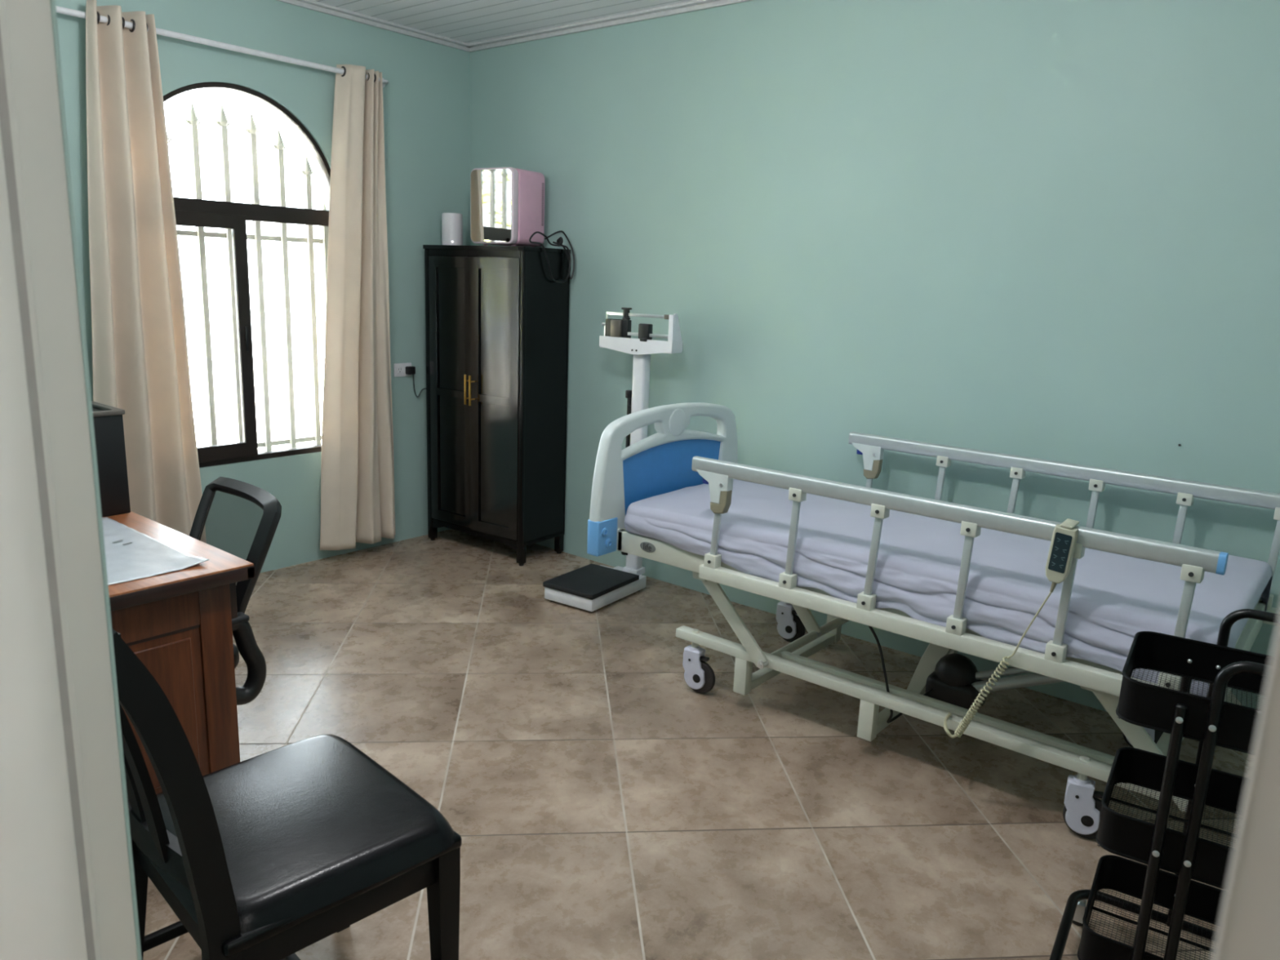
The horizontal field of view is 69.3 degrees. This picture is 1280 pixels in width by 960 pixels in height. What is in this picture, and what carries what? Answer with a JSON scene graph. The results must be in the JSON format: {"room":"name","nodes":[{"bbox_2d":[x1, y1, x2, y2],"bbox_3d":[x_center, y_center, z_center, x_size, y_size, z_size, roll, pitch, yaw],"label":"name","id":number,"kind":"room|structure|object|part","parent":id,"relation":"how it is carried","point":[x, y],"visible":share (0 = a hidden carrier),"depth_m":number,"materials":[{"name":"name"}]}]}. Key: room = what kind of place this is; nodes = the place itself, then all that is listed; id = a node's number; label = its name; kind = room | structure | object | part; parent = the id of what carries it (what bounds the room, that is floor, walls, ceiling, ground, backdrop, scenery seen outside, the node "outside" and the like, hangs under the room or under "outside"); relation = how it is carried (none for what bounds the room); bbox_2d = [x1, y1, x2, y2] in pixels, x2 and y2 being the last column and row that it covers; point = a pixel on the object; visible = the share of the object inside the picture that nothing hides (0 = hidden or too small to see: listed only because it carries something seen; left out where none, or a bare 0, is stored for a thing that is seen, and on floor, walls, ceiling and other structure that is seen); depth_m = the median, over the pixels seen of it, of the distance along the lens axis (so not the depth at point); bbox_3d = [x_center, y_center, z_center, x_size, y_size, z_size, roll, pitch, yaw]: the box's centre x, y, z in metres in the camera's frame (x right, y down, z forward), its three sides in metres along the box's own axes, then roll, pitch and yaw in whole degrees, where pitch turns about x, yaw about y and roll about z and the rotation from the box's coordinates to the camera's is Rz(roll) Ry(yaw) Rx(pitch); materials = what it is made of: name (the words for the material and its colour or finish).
{"room":"hospital room","nodes":[
{"label":"hospital room","id":0,"kind":"room"},
{"bbox_2d":[55,0,470,573],"bbox_3d":[-2.133,-0.844,4.283,0.160,2.860,3.640,12,16,38],"label":"wall","id":1,"kind":"structure","parent":0,"point":[426,96],"depth_m":4.80,"materials":[{"name":"teal paint"}]},
{"bbox_2d":[184,102,202,199],"bbox_3d":[-2.062,-1.513,4.267,0.050,0.421,0.075,12,16,38],"label":"bar","id":2,"kind":"object","parent":1,"relation":"in","point":[193,120],"depth_m":4.27,"materials":[{"name":"paint"}]},
{"bbox_2d":[177,226,243,445],"bbox_3d":[-2.078,-0.683,4.467,0.050,1.035,0.258,12,16,38],"label":"window grille","id":3,"kind":"object","parent":1,"relation":"in","point":[199,233],"depth_m":4.48,"materials":[{"name":"metal"}]},
{"bbox_2d":[56,5,388,87],"bbox_3d":[-1.903,-1.920,4.077,0.092,0.040,1.905,12,16,38],"label":"curtain rod","id":4,"kind":"object","parent":1,"relation":"attached to","point":[60,10],"visible":0.77,"depth_m":4.09,"materials":[{"name":"white metal"}]},
{"bbox_2d":[85,0,206,543],"bbox_3d":[-2.165,-0.689,3.979,0.153,2.485,0.469,12,16,38],"label":"curtain","id":5,"kind":"object","parent":4,"relation":"hanging from","point":[140,366],"visible":0.79,"depth_m":3.94,"materials":[{"name":"beige fabric"}]},
{"bbox_2d":[320,64,395,550],"bbox_3d":[-1.479,-0.847,4.803,0.115,2.440,0.463,11,15,35],"label":"curtain","id":6,"kind":"object","parent":4,"relation":"hanging from","point":[357,464],"visible":1,"depth_m":4.81,"materials":[{"name":"beige fabric"}]},
{"bbox_2d":[214,103,231,201],"bbox_3d":[-1.972,-1.540,4.371,0.050,0.436,0.074,12,16,38],"label":"bar","id":7,"kind":"object","parent":1,"relation":"in","point":[222,121],"depth_m":4.37,"materials":[{"name":"paint"}]},
{"bbox_2d":[163,81,330,467],"bbox_3d":[-1.906,-0.957,4.436,0.085,1.761,1.082,12,16,38],"label":"window","id":8,"kind":"structure","parent":1,"relation":"in","point":[193,212],"depth_m":4.45,"materials":[{"name":"brown metal"}]},
{"bbox_3d":[-2.061,-0.648,4.294,0.030,1.152,0.538,12,16,38],"label":"sliding sash","id":9,"kind":"part","parent":8,"relation":"part of","materials":[{"name":"brown metal"}]},
{"bbox_2d":[244,111,259,204],"bbox_3d":[-1.883,-1.553,4.480,0.050,0.421,0.074,12,16,38],"label":"bar","id":10,"kind":"object","parent":1,"relation":"in","point":[251,129],"depth_m":4.48,"materials":[{"name":"paint"}]},
{"bbox_2d":[271,128,286,206],"bbox_3d":[-1.796,-1.546,4.590,0.050,0.367,0.073,12,16,38],"label":"bar","id":11,"kind":"object","parent":1,"relation":"in","point":[279,145],"depth_m":4.59,"materials":[{"name":"paint"}]},
{"bbox_2d":[246,221,328,451],"bbox_3d":[-1.808,-0.734,4.792,0.050,1.143,0.444,12,16,38],"label":"window grille","id":12,"kind":"object","parent":1,"relation":"in","point":[256,236],"depth_m":4.78,"materials":[{"name":"metal"}]},
{"bbox_2d":[275,0,470,52],"bbox_3d":[-2.012,-2.181,3.912,0.045,0.042,3.370,12,16,38],"label":"trim","id":13,"kind":"structure","parent":1,"relation":"attached to","point":[308,4],"depth_m":4.71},
{"bbox_2d":[393,362,411,377],"bbox_3d":[-1.332,-0.619,5.206,0.010,0.075,0.118,12,16,38],"label":"wall outlet","id":14,"kind":"object","parent":1,"relation":"attached to","point":[399,368],"visible":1,"depth_m":5.19,"materials":[{"name":"white plastic"}]},
{"bbox_2d":[396,366,402,373],"bbox_3d":[-1.345,-0.616,5.186,0.004,0.034,0.034,12,16,38],"label":"socket","id":15,"kind":"object","parent":14,"relation":"attached to","point":[399,369],"depth_m":5.18,"materials":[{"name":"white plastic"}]},
{"bbox_2d":[405,365,426,397],"bbox_3d":[-1.240,-0.557,5.301,0.035,0.194,0.225,12,16,38],"label":"plug adapter","id":16,"kind":"object","parent":14,"relation":"attached to","point":[409,370],"visible":0.77,"depth_m":5.21,"materials":[{"name":"black plastic"}]},
{"bbox_3d":[-1.235,-0.540,5.323,0.019,0.152,0.190,11,15,34],"label":"cord","id":17,"kind":"part","parent":16,"relation":"part of","materials":[{"name":"black plastic"}]},
{"bbox_2d":[312,0,693,43],"bbox_3d":[-0.537,-1.629,1.452,5.850,0.060,5.780,12,16,38],"label":"ceiling","id":18,"kind":"structure","parent":0,"point":[468,21],"depth_m":4.51,"materials":[{"name":"white wood"}]},
{"bbox_2d":[142,528,1251,959],"bbox_3d":[-0.642,1.153,2.061,5.850,0.080,5.780,12,16,38],"label":"floor","id":19,"kind":"structure","parent":0,"point":[602,805],"depth_m":2.97,"materials":[{"name":"tile"}]},
{"bbox_2d":[102,511,255,794],"bbox_3d":[-1.914,0.527,2.734,1.555,0.760,0.840,12,16,38],"label":"wooden desk","id":20,"kind":"object","parent":19,"relation":"on","point":[178,624],"visible":0.27,"depth_m":2.46,"materials":[{"name":"brown wood"}]},
{"bbox_2d":[91,400,130,516],"bbox_3d":[-1.875,-0.058,2.861,0.377,0.329,0.417,12,16,38],"label":"box","id":21,"kind":"object","parent":20,"relation":"on","point":[108,420],"visible":0.28,"depth_m":2.87,"materials":[{"name":"plastic"}]},
{"bbox_2d":[102,516,208,585],"bbox_3d":[-1.603,0.210,2.426,0.654,0.015,0.639,12,16,38],"label":"sheet","id":22,"kind":"object","parent":20,"relation":"on","point":[131,554],"visible":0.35,"depth_m":2.50,"materials":[{"name":"white paper"}]},
{"bbox_3d":[-1.366,0.665,2.292,0.030,0.720,0.748,12,16,38],"label":"panel","id":23,"kind":"part","parent":20,"relation":"part of","materials":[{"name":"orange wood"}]},
{"bbox_3d":[-1.443,0.291,2.595,0.635,0.115,0.320,12,16,38],"label":"drawer","id":24,"kind":"part","parent":20,"relation":"part of","materials":[{"name":"brown wood"}]},
{"bbox_3d":[-1.901,0.179,2.658,1.555,0.038,0.840,12,16,38],"label":"edge moulding","id":25,"kind":"part","parent":20,"relation":"part of","materials":[{"name":"brown wood"}]},
{"bbox_2d":[189,476,281,705],"bbox_3d":[-1.409,0.485,2.737,0.527,0.878,0.641,12,16,38],"label":"office chair","id":26,"kind":"object","parent":19,"relation":"on","point":[246,646],"visible":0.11,"depth_m":2.71,"materials":[{"name":"black plastic"}]},
{"bbox_3d":[-1.255,0.203,2.832,0.377,0.307,0.164,12,16,38],"label":"backrest","id":27,"kind":"part","parent":26,"relation":"part of","materials":[{"name":"black"}]},
{"bbox_3d":[-1.251,0.205,2.835,0.432,0.363,0.213,12,16,38],"label":"frame","id":28,"kind":"part","parent":26,"relation":"part of","materials":[{"name":"black plastic"}]},
{"bbox_3d":[-1.439,0.519,2.690,0.410,0.075,0.410,12,16,38],"label":"seat","id":29,"kind":"part","parent":26,"relation":"part of","materials":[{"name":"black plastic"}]},
{"bbox_3d":[-1.215,0.519,2.643,0.100,0.288,0.276,12,16,38],"label":"armrest","id":30,"kind":"part","parent":26,"relation":"part of","materials":[{"name":"black plastic"}]},
{"bbox_2d":[111,628,462,959],"bbox_3d":[-0.740,0.646,1.766,0.618,1.036,0.533,-10,17,-44],"label":"dining chair","id":31,"kind":"object","parent":19,"relation":"on","point":[274,854],"visible":0.86,"depth_m":1.67,"materials":[{"name":"black leather"}]},
{"bbox_3d":[-1.050,0.634,1.769,0.187,1.036,0.041,-10,17,-44],"label":"leg","id":32,"kind":"part","parent":31,"relation":"part of","materials":[{"name":"black wood"}]},
{"bbox_3d":[-0.861,0.609,1.632,0.052,0.059,0.434,-10,17,-44],"label":"rail","id":33,"kind":"part","parent":31,"relation":"part of","materials":[{"name":"black wood"}]},
{"bbox_3d":[-0.735,0.713,1.463,0.187,1.036,0.041,-10,17,-44],"label":"leg","id":34,"kind":"part","parent":31,"relation":"part of","materials":[{"name":"black wood"}]},
{"bbox_3d":[-0.693,0.737,1.838,0.435,0.069,0.470,-10,17,-44],"label":"seat frame","id":35,"kind":"part","parent":31,"relation":"part of","materials":[{"name":"black wood"}]},
{"bbox_3d":[-0.689,0.668,1.824,0.470,0.076,0.533,-10,17,-44],"label":"seat","id":36,"kind":"part","parent":31,"relation":"part of","materials":[{"name":"black leather"}]},
{"bbox_3d":[-0.395,0.935,1.866,0.048,0.447,0.048,-10,17,-44],"label":"leg","id":37,"kind":"part","parent":31,"relation":"part of","materials":[{"name":"black wood"}]},
{"bbox_2d":[422,244,570,565],"bbox_3d":[-0.816,-0.433,5.159,0.777,1.680,0.422,12,16,38],"label":"storage cabinet","id":38,"kind":"object","parent":19,"relation":"on","point":[497,319],"visible":0.99,"depth_m":4.98,"materials":[{"name":"black paint"}]},
{"bbox_3d":[-1.212,0.280,5.417,0.039,0.121,0.038,11,15,35],"label":"leg","id":39,"kind":"part","parent":38,"relation":"part of","materials":[{"name":"black paint"}]},
{"bbox_3d":[-1.042,-0.477,5.130,0.340,1.482,0.018,11,15,35],"label":"door","id":40,"kind":"part","parent":38,"relation":"part of","materials":[{"name":"black wood"}]},
{"bbox_2d":[441,213,462,244],"bbox_3d":[-1.034,-1.378,5.101,0.114,0.174,0.114,12,16,38],"label":"router","id":41,"kind":"object","parent":38,"relation":"on","point":[451,223],"visible":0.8,"depth_m":5.06,"materials":[{"name":"white plastic"}]},
{"bbox_3d":[-0.933,-0.490,5.011,0.010,0.162,0.042,11,15,35],"label":"handle","id":42,"kind":"part","parent":38,"relation":"part of","materials":[{"name":"gold metal"}]},
{"bbox_3d":[-0.902,-0.480,4.972,0.010,0.162,0.042,10,15,33],"label":"handle","id":43,"kind":"part","parent":38,"relation":"part of","materials":[{"name":"gold metal"}]},
{"bbox_3d":[-0.771,-0.422,4.927,0.340,1.482,0.018,10,15,33],"label":"door","id":44,"kind":"part","parent":38,"relation":"part of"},
{"bbox_3d":[-0.642,0.391,5.009,0.039,0.121,0.038,11,15,35],"label":"leg","id":45,"kind":"part","parent":38,"relation":"part of","materials":[{"name":"black paint"}]},
{"bbox_2d":[470,167,574,283],"bbox_3d":[-0.612,-1.337,4.886,0.497,0.566,0.294,10,14,31],"label":"mini fridge","id":46,"kind":"object","parent":38,"relation":"on","point":[507,204],"visible":0.99,"depth_m":4.81,"materials":[{"name":"pink plastic"}]},
{"bbox_2d":[471,168,511,242],"bbox_3d":[-0.772,-1.420,4.797,0.275,0.362,0.004,10,14,31],"label":"mirror","id":47,"kind":"object","parent":46,"relation":"attached to","point":[491,188],"depth_m":4.79,"materials":[{"name":"clear glass"}]},
{"bbox_3d":[-0.759,-1.423,4.817,0.293,0.380,0.044,10,14,31],"label":"door","id":48,"kind":"part","parent":46,"relation":"part of","materials":[{"name":"white plastic"}]},
{"bbox_3d":[-0.495,-1.173,4.843,0.174,0.272,0.288,12,16,38],"label":"power cord","id":49,"kind":"part","parent":46,"relation":"part of","materials":[{"name":"black plastic"}]},
{"bbox_3d":[-0.459,0.344,5.252,0.039,0.121,0.038,11,15,35],"label":"leg","id":50,"kind":"part","parent":38,"relation":"part of","materials":[{"name":"black paint"}]},
{"bbox_2d":[542,307,682,612],"bbox_3d":[-0.125,-0.107,4.433,0.427,1.405,0.522,10,15,33],"label":"weighing scale","id":51,"kind":"object","parent":19,"relation":"on","point":[591,587],"visible":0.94,"depth_m":4.47,"materials":[{"name":"white metal"}]},
{"bbox_3d":[-0.060,-0.027,4.640,0.058,0.845,0.045,10,15,33],"label":"height rod","id":52,"kind":"part","parent":51,"relation":"part of","materials":[{"name":"black plastic"}]},
{"bbox_2d":[599,335,682,355],"bbox_3d":[0.001,-0.646,4.471,0.422,0.076,0.096,10,15,33],"label":"tray","id":53,"kind":"object","parent":51,"relation":"on","point":[643,345],"depth_m":4.41,"materials":[{"name":"white metal"}]},
{"bbox_3d":[0.168,-0.692,4.348,0.025,0.176,0.095,10,15,33],"label":"beam stop arm","id":54,"kind":"part","parent":51,"relation":"part of","materials":[{"name":"white metal"}]},
{"bbox_2d":[586,402,1279,839],"bbox_3d":[0.969,0.365,3.299,2.196,1.048,1.091,12,16,38],"label":"hospital bed","id":55,"kind":"object","parent":19,"relation":"on","point":[944,682],"visible":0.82,"depth_m":3.12,"materials":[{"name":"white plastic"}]},
{"bbox_3d":[0.131,-0.063,3.835,0.052,0.502,0.956,12,16,38],"label":"headboard","id":56,"kind":"part","parent":55,"relation":"part of","materials":[{"name":"white plastic"}]},
{"bbox_3d":[0.129,0.001,3.849,0.020,0.352,0.690,12,16,38],"label":"blue panel","id":57,"kind":"part","parent":55,"relation":"part of","materials":[{"name":"plastic"}]},
{"bbox_3d":[0.210,0.625,3.538,0.026,0.031,0.026,12,16,38],"label":"stem","id":58,"kind":"part","parent":55,"relation":"part of","materials":[{"name":"silver metal"}]},
{"bbox_3d":[0.265,0.182,3.225,0.038,0.216,0.016,12,16,38],"label":"post","id":59,"kind":"part","parent":55,"relation":"part of","materials":[{"name":"metal"}]},
{"bbox_3d":[0.279,0.072,3.193,0.069,0.090,0.034,12,16,38],"label":"lever","id":60,"kind":"part","parent":55,"relation":"part of","materials":[{"name":"plastic"}]},
{"bbox_3d":[0.335,0.496,3.346,0.308,0.310,0.014,12,16,38],"label":"lift arm","id":61,"kind":"part","parent":55,"relation":"part of","materials":[{"name":"white metal"}]},
{"bbox_3d":[0.499,0.195,3.031,0.035,0.291,0.016,12,16,38],"label":"post","id":62,"kind":"part","parent":55,"relation":"part of","materials":[{"name":"metal"}]},
{"bbox_3d":[0.629,0.500,3.615,0.188,0.207,0.014,12,16,38],"label":"lift arm","id":63,"kind":"part","parent":55,"relation":"part of","materials":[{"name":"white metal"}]},
{"bbox_3d":[0.957,0.061,3.897,0.038,0.216,0.016,12,16,38],"label":"post","id":64,"kind":"part","parent":55,"relation":"part of","materials":[{"name":"metal"}]},
{"bbox_3d":[0.971,-0.048,3.865,0.069,0.090,0.034,12,16,38],"label":"lever","id":65,"kind":"part","parent":55,"relation":"part of","materials":[{"name":"plastic"}]},
{"bbox_3d":[0.719,0.242,2.856,0.040,0.291,0.016,12,16,38],"label":"post","id":66,"kind":"part","parent":55,"relation":"part of","materials":[{"name":"metal"}]},
{"bbox_3d":[1.018,0.670,3.327,1.670,0.035,0.750,12,16,38],"label":"frame","id":67,"kind":"part","parent":55,"relation":"part of","materials":[{"name":"white metal"}]},
{"bbox_3d":[1.192,0.074,3.702,0.035,0.291,0.016,12,16,38],"label":"post","id":68,"kind":"part","parent":55,"relation":"part of","materials":[{"name":"metal"}]},
{"bbox_3d":[0.973,0.333,3.312,2.032,0.090,0.895,12,16,38],"label":"deck frame","id":69,"kind":"part","parent":55,"relation":"part of","materials":[{"name":"white metal"}]},
{"bbox_3d":[0.810,0.446,2.817,1.531,0.050,0.044,12,16,38],"label":"rail","id":70,"kind":"part","parent":55,"relation":"part of","materials":[{"name":"white metal"}]},
{"bbox_3d":[0.970,0.733,3.023,1.210,0.024,0.030,12,16,38],"label":"rail","id":71,"kind":"part","parent":55,"relation":"part of","materials":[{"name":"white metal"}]},
{"bbox_2d":[624,479,1271,697],"bbox_3d":[0.988,0.244,3.279,2.007,0.190,0.956,12,16,38],"label":"mattress","id":72,"kind":"object","parent":55,"relation":"on","point":[1115,597],"visible":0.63,"depth_m":2.86,"materials":[{"name":"white fabric"}]},
{"bbox_3d":[0.803,0.072,2.753,1.586,0.052,0.036,12,16,38],"label":"rail","id":73,"kind":"part","parent":55,"relation":"part of","materials":[{"name":"metal"}]},
{"bbox_3d":[1.109,0.696,3.236,0.190,0.180,0.120,12,16,38],"label":"actuator motor","id":74,"kind":"part","parent":55,"relation":"part of","materials":[{"name":"black plastic"}]},
{"bbox_3d":[0.936,0.288,2.682,0.032,0.290,0.016,12,16,38],"label":"post","id":75,"kind":"part","parent":55,"relation":"part of","materials":[{"name":"metal"}]},
{"bbox_2d":[943,518,1079,737],"bbox_3d":[1.030,0.433,2.647,0.114,0.723,0.378,-5,14,-29],"label":"bed remote control","id":76,"kind":"object","parent":55,"relation":"hanging from","point":[1064,535],"visible":1,"depth_m":2.46,"materials":[{"name":"beige plastic"}]},
{"bbox_3d":[0.998,0.511,2.679,0.100,0.554,0.343,-3,13,-20],"label":"coiled cord","id":77,"kind":"part","parent":76,"relation":"part of","materials":[{"name":"beige plastic"}]},
{"bbox_3d":[1.411,0.121,3.527,0.040,0.291,0.016,12,16,38],"label":"post","id":78,"kind":"part","parent":55,"relation":"part of","materials":[{"name":"metal"}]},
{"bbox_3d":[1.500,-0.048,3.421,1.586,0.052,0.036,12,16,38],"label":"rail","id":79,"kind":"part","parent":55,"relation":"part of","materials":[{"name":"metal"}]},
{"bbox_3d":[1.151,0.334,2.510,0.032,0.290,0.016,12,16,38],"label":"post","id":80,"kind":"part","parent":55,"relation":"part of","materials":[{"name":"metal"}]},
{"bbox_3d":[1.281,0.853,2.681,0.026,0.031,0.026,12,16,38],"label":"stem","id":81,"kind":"part","parent":55,"relation":"part of","materials":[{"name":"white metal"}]},
{"bbox_3d":[1.628,0.168,3.353,0.032,0.290,0.016,12,16,38],"label":"post","id":82,"kind":"part","parent":55,"relation":"part of","materials":[{"name":"metal"}]},
{"bbox_3d":[1.369,0.717,2.520,0.305,0.310,0.014,12,16,38],"label":"lift arm","id":83,"kind":"part","parent":55,"relation":"part of","materials":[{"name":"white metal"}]},
{"bbox_3d":[1.843,0.213,3.182,0.032,0.290,0.016,12,16,38],"label":"post","id":84,"kind":"part","parent":55,"relation":"part of","materials":[{"name":"metal"}]},
{"bbox_3d":[1.365,0.380,2.339,0.032,0.290,0.016,12,16,38],"label":"post","id":85,"kind":"part","parent":55,"relation":"part of","materials":[{"name":"metal"}]},
{"bbox_3d":[1.872,0.605,3.119,0.305,0.310,0.014,12,16,38],"label":"lift arm","id":86,"kind":"part","parent":55,"relation":"part of","materials":[{"name":"white metal"}]},
{"bbox_3d":[1.508,0.326,3.484,1.531,0.050,0.044,12,16,38],"label":"rail","id":87,"kind":"part","parent":55,"relation":"part of","materials":[{"name":"white metal"}]},
{"bbox_3d":[2.058,0.259,3.010,0.032,0.290,0.016,12,16,38],"label":"post","id":88,"kind":"part","parent":55,"relation":"part of","materials":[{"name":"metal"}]},
{"bbox_2d":[1048,608,1279,959],"bbox_3d":[1.222,0.747,1.956,0.543,0.896,0.431,10,15,32],"label":"utility cart","id":89,"kind":"object","parent":19,"relation":"on","point":[1211,721],"visible":0.87,"depth_m":2.00,"materials":[{"name":"metal"}]},
{"bbox_3d":[1.209,1.101,2.033,0.543,0.023,0.431,10,15,32],"label":"frame","id":90,"kind":"part","parent":89,"relation":"part of","materials":[{"name":"black metal"}]},
{"bbox_2d":[1077,854,1225,959],"bbox_3d":[1.213,1.006,2.013,0.435,0.092,0.343,10,15,32],"label":"basket","id":91,"kind":"object","parent":89,"relation":"on","point":[1204,903],"depth_m":2.15,"materials":[{"name":"metal"}]},
{"bbox_3d":[1.036,0.772,1.866,0.021,0.692,0.021,10,15,32],"label":"post","id":92,"kind":"part","parent":89,"relation":"part of","materials":[{"name":"black metal"}]},
{"bbox_2d":[1095,746,1247,889],"bbox_3d":[1.223,0.728,1.952,0.435,0.092,0.343,10,15,32],"label":"basket","id":93,"kind":"object","parent":89,"relation":"on","point":[1188,855],"depth_m":1.94,"materials":[{"name":"metal"}]},
{"bbox_3d":[1.232,0.715,2.161,0.021,0.692,0.021,10,15,32],"label":"post","id":94,"kind":"part","parent":89,"relation":"part of","materials":[{"name":"black metal"}]},
{"bbox_2d":[1115,631,1271,754],"bbox_3d":[1.234,0.445,1.890,0.435,0.092,0.343,10,15,32],"label":"basket","id":95,"kind":"object","parent":89,"relation":"on","point":[1213,721],"depth_m":1.86,"materials":[{"name":"metal"}]},
{"bbox_2d":[469,0,1279,711],"bbox_3d":[1.093,-0.642,3.915,5.650,2.860,0.150,12,16,38],"label":"wall","id":96,"kind":"structure","parent":0,"point":[1044,229],"depth_m":3.69,"materials":[{"name":"teal paint"}]},
{"bbox_2d":[468,0,752,52],"bbox_3d":[1.144,-1.971,3.495,5.489,0.042,0.045,12,16,38],"label":"trim","id":97,"kind":"structure","parent":96,"relation":"attached to","point":[695,5],"depth_m":4.54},
{"bbox_3d":[-1.073,-0.132,1.212,5.690,2.860,0.110,12,16,38],"label":"wall","id":98,"kind":"structure","parent":0,"visible":0},
{"bbox_2d":[0,0,142,959],"bbox_3d":[-0.534,0.304,0.835,0.056,2.110,0.130,12,16,38],"label":"trim","id":99,"kind":"structure","parent":98,"relation":"attached to","point":[68,886],"depth_m":0.78,"materials":[{"name":"white paint"}]},
{"bbox_2d":[1211,612,1279,959],"bbox_3d":[0.167,0.446,0.307,0.050,2.110,0.072,12,16,38],"label":"trim","id":100,"kind":"structure","parent":98,"relation":"attached to","point":[1249,926],"depth_m":0.21,"materials":[{"name":"white paint"}]},
{"label":"outside","id":101,"kind":"structure","parent":0,"visible":0},
{"bbox_2d":[188,358,324,452],"bbox_3d":[-7.966,0.026,6.691,11.490,0.100,18.000,12,16,38],"label":"ground","id":102,"kind":"structure","parent":101,"point":[223,376],"depth_m":11.65,"materials":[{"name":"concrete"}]}
]}

